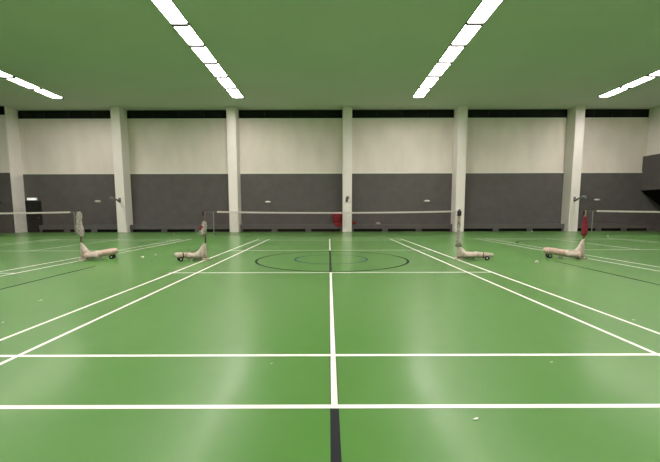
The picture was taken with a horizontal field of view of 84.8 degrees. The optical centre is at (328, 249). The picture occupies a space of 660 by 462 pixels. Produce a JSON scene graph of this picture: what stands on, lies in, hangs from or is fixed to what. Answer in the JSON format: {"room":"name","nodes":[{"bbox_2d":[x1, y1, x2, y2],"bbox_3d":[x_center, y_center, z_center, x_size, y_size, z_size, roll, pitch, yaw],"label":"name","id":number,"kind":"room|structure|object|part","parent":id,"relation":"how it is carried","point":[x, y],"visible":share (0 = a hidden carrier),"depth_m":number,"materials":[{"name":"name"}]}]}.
{"room":"sports hall","nodes":[
{"label":"sports hall","id":0,"kind":"room"},
{"bbox_2d":[0,119,648,172],"bbox_3d":[-1.260,-4.318,21.086,46.900,6.585,1.170,0,6,0],"label":"wall","id":1,"kind":"structure","parent":0,"point":[272,145],"depth_m":21.20,"materials":[{"name":"paint"}]},
{"bbox_2d":[0,106,4,115],"bbox_3d":[-21.317,-7.704,20.192,6.400,0.545,0.155,0,6,0],"label":"window","id":2,"kind":"structure","parent":1,"relation":"in","point":[2,109],"depth_m":20.16,"materials":[{"name":"black glass"}]},
{"bbox_3d":[-21.318,-7.732,20.165,6.340,0.425,0.012,0,6,0],"label":"pane","id":3,"kind":"part","parent":2,"relation":"part of","materials":[{"name":"black glass"}]},
{"bbox_2d":[0,116,14,232],"bbox_3d":[-21.309,-4.176,20.483,6.400,6.515,0.050,0,6,0],"label":"wall panel","id":4,"kind":"object","parent":1,"relation":"attached to","point":[6,206],"depth_m":20.54,"materials":[{"name":"white"}]},
{"bbox_2d":[25,201,42,231],"bbox_3d":[-17.595,-1.951,21.529,0.940,1.860,0.101,0,6,0],"label":"door","id":5,"kind":"structure","parent":1,"relation":"in","point":[31,206],"depth_m":21.52,"materials":[{"name":"black"}]},
{"bbox_2d":[18,110,110,119],"bbox_3d":[-15.178,-7.806,21.058,5.820,0.545,0.155,0,6,0],"label":"window","id":6,"kind":"structure","parent":1,"relation":"in","point":[23,114],"depth_m":21.06,"materials":[{"name":"black glass"}]},
{"bbox_3d":[-15.177,-7.560,21.033,5.820,0.060,0.055,0,6,0],"label":"sill","id":7,"kind":"part","parent":6,"relation":"part of","materials":[{"name":"white"}]},
{"bbox_2d":[23,173,116,224],"bbox_3d":[-15.166,-2.773,21.501,5.820,3.490,0.050,0,6,0],"label":"wall panel","id":8,"kind":"object","parent":1,"relation":"attached to","point":[57,192],"depth_m":21.45,"materials":[{"name":"grey"}]},
{"bbox_2d":[127,110,225,119],"bbox_3d":[-8.758,-7.821,21.058,5.980,0.545,0.155,0,6,0],"label":"window","id":9,"kind":"structure","parent":1,"relation":"in","point":[131,114],"depth_m":21.06,"materials":[{"name":"black glass"}]},
{"bbox_3d":[-8.757,-7.574,21.033,5.980,0.060,0.055,0,6,0],"label":"sill","id":10,"kind":"part","parent":9,"relation":"part of","materials":[{"name":"white"}]},
{"bbox_3d":[-8.758,-7.853,21.080,5.920,0.425,0.015,0,6,0],"label":"pane","id":11,"kind":"part","parent":9,"relation":"part of","materials":[{"name":"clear glass"}]},
{"bbox_2d":[130,172,229,224],"bbox_3d":[-8.746,-2.787,21.501,5.980,3.490,0.050,0,6,0],"label":"wall panel","id":12,"kind":"object","parent":1,"relation":"attached to","point":[157,198],"depth_m":21.47,"materials":[{"name":"grey"}]},
{"bbox_2d":[239,110,341,119],"bbox_3d":[-2.233,-7.836,21.058,6.030,0.545,0.155,0,6,0],"label":"window","id":13,"kind":"structure","parent":1,"relation":"in","point":[243,114],"depth_m":21.07,"materials":[{"name":"black glass"}]},
{"bbox_3d":[-2.232,-7.589,21.033,6.030,0.060,0.055,0,6,0],"label":"sill","id":14,"kind":"part","parent":13,"relation":"part of","materials":[{"name":"white"}]},
{"bbox_2d":[240,172,341,223],"bbox_3d":[-2.221,-2.802,21.501,6.030,3.490,0.050,0,6,0],"label":"wall panel","id":15,"kind":"object","parent":1,"relation":"attached to","point":[286,191],"depth_m":21.45,"materials":[{"name":"grey"}]},
{"bbox_2d":[352,172,451,223],"bbox_3d":[4.299,-2.817,21.501,5.970,3.490,0.050,0,6,0],"label":"wall panel","id":16,"kind":"object","parent":1,"relation":"attached to","point":[371,191],"depth_m":21.46,"materials":[{"name":"grey"}]},
{"bbox_2d":[352,110,453,118],"bbox_3d":[4.287,-7.850,21.058,5.970,0.545,0.155,0,6,0],"label":"window","id":17,"kind":"structure","parent":1,"relation":"in","point":[356,114],"depth_m":21.07,"materials":[{"name":"black glass"}]},
{"bbox_3d":[4.288,-7.604,21.033,5.970,0.060,0.055,0,6,0],"label":"sill","id":18,"kind":"part","parent":17,"relation":"part of","materials":[{"name":"white"}]},
{"bbox_2d":[464,172,563,223],"bbox_3d":[10.839,-2.832,21.501,6.070,3.490,0.050,0,6,0],"label":"wall panel","id":19,"kind":"object","parent":1,"relation":"attached to","point":[490,197],"depth_m":21.47,"materials":[{"name":"grey fabric"}]},
{"bbox_2d":[468,109,566,118],"bbox_3d":[10.827,-7.865,21.058,6.070,0.545,0.155,0,6,0],"label":"window","id":20,"kind":"structure","parent":1,"relation":"in","point":[472,113],"depth_m":21.06,"materials":[{"name":"black glass"}]},
{"bbox_3d":[10.828,-7.619,21.033,6.070,0.060,0.055,0,6,0],"label":"sill","id":21,"kind":"part","parent":20,"relation":"part of","materials":[{"name":"white"}]},
{"bbox_2d":[585,109,649,118],"bbox_3d":[18.182,-7.891,21.148,7.600,0.545,0.335,0,6,0],"label":"window","id":22,"kind":"structure","parent":1,"relation":"in","point":[589,113],"depth_m":21.06,"materials":[{"name":"black glass"}]},
{"bbox_3d":[16.512,-7.910,21.080,4.200,0.425,0.015,0,6,0],"label":"pane","id":23,"kind":"part","parent":22,"relation":"part of","materials":[{"name":"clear glass"}]},
{"bbox_3d":[16.513,-7.632,21.033,4.260,0.060,0.055,0,6,0],"label":"sill","id":24,"kind":"part","parent":22,"relation":"part of","materials":[{"name":"white"}]},
{"bbox_2d":[578,172,659,230],"bbox_3d":[18.194,-2.849,21.501,7.600,3.490,0.050,0,6,0],"label":"wall panel","id":25,"kind":"object","parent":1,"relation":"attached to","point":[616,191],"depth_m":21.48,"materials":[{"name":"grey"}]},
{"bbox_2d":[0,231,659,461],"bbox_3d":[-1.249,0.336,8.829,46.500,0.202,26.500,0,6,0],"label":"floor","id":26,"kind":"structure","parent":0,"point":[383,347],"depth_m":3.10,"materials":[{"name":"green rubber"}]},
{"bbox_2d":[4,106,27,232],"bbox_3d":[-18.340,-4.506,20.927,0.520,7.070,0.840,0,6,0],"label":"pillar","id":27,"kind":"structure","parent":26,"relation":"on","point":[11,115],"depth_m":20.83,"materials":[{"name":"white paint"}]},
{"bbox_2d":[39,225,117,231],"bbox_3d":[-14.668,-1.229,21.452,4.790,0.425,0.380,0,6,0],"label":"bench","id":28,"kind":"object","parent":26,"relation":"on","point":[87,228],"visible":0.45,"depth_m":21.27,"materials":[{"name":"black"}]},
{"bbox_3d":[-14.668,-1.420,21.433,4.790,0.040,0.380,0,6,0],"label":"seat","id":29,"kind":"part","parent":28,"relation":"part of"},
{"bbox_3d":[-14.668,-1.274,21.279,4.790,0.220,0.025,0,6,0],"label":"panel","id":30,"kind":"part","parent":28,"relation":"part of","materials":[{"name":"grey wood"}]},
{"bbox_2d":[75,210,117,259],"bbox_3d":[-5.617,-0.338,8.672,0.912,1.195,0.520,-1,6,-13],"label":"net post","id":31,"kind":"object","parent":26,"relation":"on","point":[85,254],"visible":1,"depth_m":8.66,"materials":[{"name":"brown paint"}]},
{"bbox_2d":[0,211,75,236],"bbox_3d":[-9.026,-0.595,8.682,5.910,0.611,0.012,0,6,0],"label":"net","id":32,"kind":"object","parent":31,"relation":"attached to","point":[68,212],"visible":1,"depth_m":8.67,"materials":[{"name":"grey fabric"}]},
{"bbox_2d":[110,106,132,231],"bbox_3d":[-12.000,-4.524,20.962,0.520,7.070,0.770,0,6,0],"label":"pillar","id":33,"kind":"structure","parent":26,"relation":"on","point":[119,126],"depth_m":20.72,"materials":[{"name":"white paint"}]},
{"bbox_2d":[109,197,120,202],"bbox_3d":[-12.016,-2.784,20.314,0.200,0.320,0.870,0,6,0],"label":"wall bracket","id":34,"kind":"object","parent":33,"relation":"attached to","point":[110,198],"visible":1,"depth_m":20.32,"materials":[{"name":"grey metal"}]},
{"bbox_2d":[130,224,229,231],"bbox_3d":[-8.743,-1.242,21.452,5.940,0.425,0.380,0,6,0],"label":"bench","id":35,"kind":"object","parent":26,"relation":"on","point":[134,228],"visible":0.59,"depth_m":21.28,"materials":[{"name":"black"}]},
{"bbox_3d":[-8.743,-1.433,21.433,5.940,0.040,0.380,0,6,0],"label":"seat","id":36,"kind":"part","parent":35,"relation":"part of","materials":[{"name":"grey wood"}]},
{"bbox_3d":[-8.743,-1.287,21.279,5.940,0.220,0.025,0,6,0],"label":"panel","id":37,"kind":"part","parent":35,"relation":"part of","materials":[{"name":"grey wood"}]},
{"bbox_2d":[174,210,209,261],"bbox_3d":[-3.263,-0.329,8.527,0.783,1.195,0.328,-4,7,-33],"label":"net post","id":38,"kind":"object","parent":26,"relation":"on","point":[201,254],"visible":1,"depth_m":8.62,"materials":[{"name":"brown paint"}]},
{"bbox_2d":[226,106,241,231],"bbox_3d":[-5.500,-4.539,20.962,0.520,7.070,0.770,0,6,0],"label":"pillar","id":39,"kind":"structure","parent":26,"relation":"on","point":[232,113],"depth_m":20.64,"materials":[{"name":"white paint"}]},
{"bbox_2d":[240,224,341,231],"bbox_3d":[-2.218,-1.257,21.452,5.990,0.425,0.380,0,6,0],"label":"bench","id":40,"kind":"object","parent":26,"relation":"on","point":[286,227],"visible":0.77,"depth_m":21.28,"materials":[{"name":"black"}]},
{"bbox_3d":[-2.218,-1.302,21.279,5.990,0.220,0.025,0,6,0],"label":"panel","id":41,"kind":"part","parent":40,"relation":"part of","materials":[{"name":"grey wood"}]},
{"bbox_3d":[-2.218,-1.448,21.433,5.990,0.040,0.380,0,6,0],"label":"seat","id":42,"kind":"part","parent":40,"relation":"part of","materials":[{"name":"grey wood"}]},
{"bbox_2d":[332,211,341,226],"bbox_3d":[0.503,-1.795,21.375,0.629,0.949,0.407,0,6,0],"label":"bag","id":43,"kind":"object","parent":40,"relation":"on","point":[339,216],"visible":0.66,"depth_m":21.23,"materials":[{"name":"fabric"}]},
{"bbox_2d":[342,106,351,231],"bbox_3d":[1.050,-4.554,20.962,0.520,7.070,0.770,0,6,0],"label":"pillar","id":44,"kind":"structure","parent":26,"relation":"on","point":[347,110],"depth_m":20.59,"materials":[{"name":"white paint"}]},
{"bbox_2d":[352,224,451,231],"bbox_3d":[4.302,-1.272,21.452,5.930,0.425,0.380,0,6,0],"label":"bench","id":45,"kind":"object","parent":26,"relation":"on","point":[361,227],"visible":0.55,"depth_m":21.27,"materials":[{"name":"black wood"}]},
{"bbox_3d":[4.302,-1.463,21.433,5.930,0.040,0.380,0,6,0],"label":"seat","id":46,"kind":"part","parent":45,"relation":"part of","materials":[{"name":"grey wood"}]},
{"bbox_3d":[4.302,-1.317,21.279,5.930,0.220,0.025,0,6,0],"label":"panel","id":47,"kind":"part","parent":45,"relation":"part of","materials":[{"name":"grey wood"}]},
{"bbox_2d":[451,106,467,231],"bbox_3d":[7.540,-4.569,20.962,0.520,7.070,0.770,0,6,0],"label":"pillar","id":48,"kind":"structure","parent":26,"relation":"on","point":[461,112],"depth_m":20.64,"materials":[{"name":"white paint"}]},
{"bbox_2d":[455,209,492,259],"bbox_3d":[3.453,-0.350,8.588,0.862,1.195,0.328,2,6,20],"label":"net post","id":49,"kind":"object","parent":26,"relation":"on","point":[461,253],"visible":1,"depth_m":8.64,"materials":[{"name":"brown paint"}]},
{"bbox_2d":[213,211,457,235],"bbox_3d":[0.102,-0.615,8.682,6.037,0.611,0.012,0,6,0],"label":"net","id":50,"kind":"object","parent":49,"relation":"attached to","point":[223,212],"visible":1,"depth_m":8.67,"materials":[{"name":"grey fabric"}]},
{"bbox_2d":[464,224,563,230],"bbox_3d":[10.842,-1.286,21.452,6.030,0.425,0.380,0,6,0],"label":"bench","id":51,"kind":"object","parent":26,"relation":"on","point":[467,227],"visible":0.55,"depth_m":21.27,"materials":[{"name":"black wood"}]},
{"bbox_3d":[10.842,-1.478,21.433,6.030,0.040,0.380,0,6,0],"label":"seat","id":52,"kind":"part","parent":51,"relation":"part of","materials":[{"name":"grey wood"}]},
{"bbox_3d":[10.842,-1.332,21.279,6.030,0.220,0.025,0,6,0],"label":"panel","id":53,"kind":"part","parent":51,"relation":"part of","materials":[{"name":"grey wood"}]},
{"bbox_2d":[543,209,587,258],"bbox_3d":[5.733,-0.364,8.680,0.952,1.195,0.525,1,6,13],"label":"net post","id":54,"kind":"object","parent":26,"relation":"on","point":[578,253],"visible":1,"depth_m":8.67,"materials":[{"name":"brown paint"}]},
{"bbox_2d":[591,210,659,234],"bbox_3d":[9.249,-0.636,8.682,6.060,0.611,0.012,0,6,0],"label":"net","id":55,"kind":"object","parent":54,"relation":"attached to","point":[598,211],"visible":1,"depth_m":8.67,"materials":[{"name":"grey fabric"}]},
{"bbox_2d":[561,105,585,230],"bbox_3d":[14.130,-4.584,20.962,0.520,7.070,0.770,0,6,0],"label":"pillar","id":56,"kind":"structure","parent":26,"relation":"on","point":[574,130],"depth_m":20.73,"materials":[{"name":"white paint"}]},
{"bbox_2d":[573,195,586,201],"bbox_3d":[14.104,-2.843,20.314,0.200,0.320,0.870,0,6,0],"label":"wall bracket","id":57,"kind":"object","parent":56,"relation":"attached to","point":[584,196],"visible":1,"depth_m":20.33,"materials":[{"name":"grey metal"}]},
{"bbox_2d":[577,224,649,230],"bbox_3d":[16.657,-1.300,21.452,4.480,0.425,0.380,0,6,0],"label":"bench","id":58,"kind":"object","parent":26,"relation":"on","point":[601,227],"visible":0.52,"depth_m":21.28,"materials":[{"name":"black"}]},
{"bbox_3d":[16.657,-1.345,21.279,4.480,0.220,0.025,0,6,0],"label":"panel","id":59,"kind":"part","parent":58,"relation":"part of","materials":[{"name":"grey wood"}]},
{"bbox_2d":[641,154,659,205],"bbox_3d":[20.221,-1.967,8.473,3.450,4.360,26.148,0,6,0],"label":"gallery","id":60,"kind":"object","parent":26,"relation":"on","point":[650,182],"visible":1,"depth_m":20.83,"materials":[{"name":"black"}]},
{"bbox_2d":[0,0,659,110],"bbox_3d":[-1.266,-6.885,7.995,46.900,0.200,26.700,0,6,0],"label":"ceiling","id":61,"kind":"structure","parent":0,"point":[91,54],"depth_m":13.68,"materials":[{"name":"paint"}]},
{"bbox_2d":[0,70,14,77],"bbox_3d":[-14.017,-7.435,15.055,0.572,0.075,1.467,0,6,0],"label":"ceiling light","id":62,"kind":"object","parent":61,"relation":"attached to","point":[2,74],"visible":1,"depth_m":15.62,"materials":[{"name":"white plastic"}]},
{"bbox_2d":[3,77,41,89],"bbox_3d":[-14.017,-7.584,16.522,0.572,0.075,1.467,0,6,0],"label":"ceiling light","id":63,"kind":"object","parent":61,"relation":"attached to","point":[30,86],"visible":1,"depth_m":16.59,"materials":[{"name":"white plastic"}]},
{"bbox_2d":[8,78,37,87],"bbox_3d":[-14.017,-7.610,16.520,0.524,0.012,1.335,0,6,0],"label":"diffuser","id":64,"kind":"object","parent":63,"relation":"attached to","point":[16,80],"depth_m":16.50,"materials":[{"name":"white plastic"}]},
{"bbox_2d":[34,88,63,98],"bbox_3d":[-14.018,-7.734,17.990,0.572,0.075,1.467,0,6,0],"label":"ceiling light","id":65,"kind":"object","parent":61,"relation":"attached to","point":[42,91],"visible":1,"depth_m":18.13,"materials":[{"name":"white plastic"}]},
{"bbox_2d":[151,0,188,25],"bbox_3d":[-4.696,-7.009,10.653,0.572,0.075,1.467,0,6,0],"label":"ceiling light","id":66,"kind":"object","parent":61,"relation":"attached to","point":[170,11],"visible":1,"depth_m":10.74,"materials":[{"name":"white plastic"}]},
{"bbox_2d":[172,24,204,46],"bbox_3d":[-4.696,-7.158,12.120,0.572,0.075,1.467,0,6,0],"label":"ceiling light","id":67,"kind":"object","parent":61,"relation":"attached to","point":[187,33],"visible":0.96,"depth_m":12.18,"materials":[{"name":"white plastic"}]},
{"bbox_2d":[190,45,217,63],"bbox_3d":[-4.697,-7.307,13.588,0.572,0.075,1.467,0,6,0],"label":"ceiling light","id":68,"kind":"object","parent":61,"relation":"attached to","point":[203,53],"visible":1,"depth_m":13.67,"materials":[{"name":"white plastic"}]},
{"bbox_2d":[192,47,215,61],"bbox_3d":[-4.697,-7.333,13.585,0.524,0.012,1.335,0,6,0],"label":"diffuser","id":69,"kind":"object","parent":68,"relation":"attached to","point":[203,53],"depth_m":13.59,"materials":[{"name":"white plastic"}]},
{"bbox_2d":[204,63,227,77],"bbox_3d":[-4.697,-7.457,15.055,0.572,0.075,1.467,0,6,0],"label":"ceiling light","id":70,"kind":"object","parent":61,"relation":"attached to","point":[216,70],"visible":1,"depth_m":15.12,"materials":[{"name":"white plastic"}]},
{"bbox_2d":[206,65,226,75],"bbox_3d":[-4.697,-7.482,15.052,0.524,0.012,1.335,0,6,0],"label":"diffuser","id":71,"kind":"object","parent":70,"relation":"attached to","point":[216,70],"depth_m":15.12,"materials":[{"name":"white plastic"}]},
{"bbox_2d":[216,77,236,88],"bbox_3d":[-4.697,-7.606,16.522,0.572,0.075,1.467,0,6,0],"label":"ceiling light","id":72,"kind":"object","parent":61,"relation":"attached to","point":[226,83],"visible":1,"depth_m":16.65,"materials":[{"name":"white plastic"}]},
{"bbox_2d":[225,88,243,98],"bbox_3d":[-4.698,-7.755,17.990,0.572,0.075,1.467,0,6,0],"label":"ceiling light","id":73,"kind":"object","parent":61,"relation":"attached to","point":[235,93],"visible":1,"depth_m":18.04,"materials":[{"name":"white plastic"}]},
{"bbox_2d":[227,90,241,96],"bbox_3d":[-4.698,-7.780,17.987,0.524,0.012,1.335,0,6,0],"label":"diffuser","id":74,"kind":"object","parent":73,"relation":"attached to","point":[234,93],"depth_m":18.04,"materials":[{"name":"white plastic"}]},
{"bbox_2d":[412,88,429,98],"bbox_3d":[4.602,-7.776,17.990,0.572,0.075,1.467,0,6,0],"label":"ceiling light","id":75,"kind":"object","parent":61,"relation":"attached to","point":[420,93],"visible":1,"depth_m":18.11,"materials":[{"name":"white plastic"}]},
{"bbox_2d":[414,88,428,96],"bbox_3d":[4.602,-7.801,17.987,0.524,0.012,1.335,0,6,0],"label":"diffuser","id":76,"kind":"object","parent":75,"relation":"attached to","point":[420,92],"depth_m":17.96,"materials":[{"name":"white plastic"}]},
{"bbox_2d":[419,76,439,88],"bbox_3d":[4.603,-7.627,16.522,0.572,0.075,1.467,0,6,0],"label":"ceiling light","id":77,"kind":"object","parent":61,"relation":"attached to","point":[428,82],"visible":1,"depth_m":16.58,"materials":[{"name":"white plastic"}]},
{"bbox_2d":[421,77,437,86],"bbox_3d":[4.603,-7.652,16.520,0.524,0.012,1.335,0,6,0],"label":"diffuser","id":78,"kind":"object","parent":77,"relation":"attached to","point":[429,81],"depth_m":16.47,"materials":[{"name":"white plastic"}]},
{"bbox_2d":[428,62,451,76],"bbox_3d":[4.603,-7.478,15.055,0.572,0.075,1.467,0,6,0],"label":"ceiling light","id":79,"kind":"object","parent":61,"relation":"attached to","point":[439,69],"visible":1,"depth_m":15.07,"materials":[{"name":"white plastic"}]},
{"bbox_2d":[430,64,449,74],"bbox_3d":[4.603,-7.503,15.052,0.524,0.012,1.335,0,6,0],"label":"diffuser","id":80,"kind":"object","parent":79,"relation":"attached to","point":[438,69],"depth_m":15.07,"materials":[{"name":"white plastic"}]},
{"bbox_2d":[438,45,465,62],"bbox_3d":[4.603,-7.329,13.588,0.572,0.075,1.467,0,6,0],"label":"ceiling light","id":81,"kind":"object","parent":61,"relation":"attached to","point":[452,52],"visible":1,"depth_m":13.63,"materials":[{"name":"white plastic"}]},
{"bbox_2d":[440,47,463,60],"bbox_3d":[4.603,-7.354,13.585,0.524,0.012,1.335,0,6,0],"label":"diffuser","id":82,"kind":"object","parent":81,"relation":"attached to","point":[451,53],"depth_m":13.55,"materials":[{"name":"white plastic"}]},
{"bbox_2d":[450,23,482,45],"bbox_3d":[4.604,-7.179,12.120,0.572,0.075,1.467,0,6,0],"label":"ceiling light","id":83,"kind":"object","parent":61,"relation":"attached to","point":[467,32],"visible":0.97,"depth_m":12.14,"materials":[{"name":"white plastic"}]},
{"bbox_2d":[466,0,502,24],"bbox_3d":[4.604,-7.030,10.653,0.572,0.075,1.467,0,6,0],"label":"ceiling light","id":84,"kind":"object","parent":61,"relation":"attached to","point":[485,9],"visible":1,"depth_m":10.76,"materials":[{"name":"white plastic"}]},
{"bbox_2d":[597,87,630,97],"bbox_3d":[14.182,-7.797,17.990,0.572,0.075,1.467,0,6,0],"label":"ceiling light","id":85,"kind":"object","parent":61,"relation":"attached to","point":[617,90],"visible":1,"depth_m":18.03,"materials":[{"name":"white plastic"}]},
{"bbox_2d":[599,88,625,96],"bbox_3d":[14.182,-7.823,17.987,0.524,0.012,1.335,0,6,0],"label":"diffuser","id":86,"kind":"object","parent":85,"relation":"attached to","point":[617,90],"depth_m":18.02,"materials":[{"name":"white plastic"}]},
{"bbox_2d":[620,75,655,87],"bbox_3d":[14.183,-7.648,16.522,0.572,0.075,1.467,0,6,0],"label":"ceiling light","id":87,"kind":"object","parent":61,"relation":"attached to","point":[645,78],"visible":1,"depth_m":16.62,"materials":[{"name":"white plastic"}]},
{"bbox_2d":[647,70,659,76],"bbox_3d":[14.183,-7.499,15.055,0.572,0.075,1.467,0,6,0],"label":"ceiling light","id":88,"kind":"object","parent":61,"relation":"attached to","point":[656,73],"visible":1,"depth_m":15.67,"materials":[{"name":"white plastic"}]},
{"bbox_2d":[646,106,659,155],"bbox_3d":[20.428,-5.482,8.092,3.520,2.710,26.200,0,6,0],"label":"wall","id":89,"kind":"structure","parent":0,"point":[653,142],"depth_m":20.71,"materials":[{"name":"white paint"}]}
]}

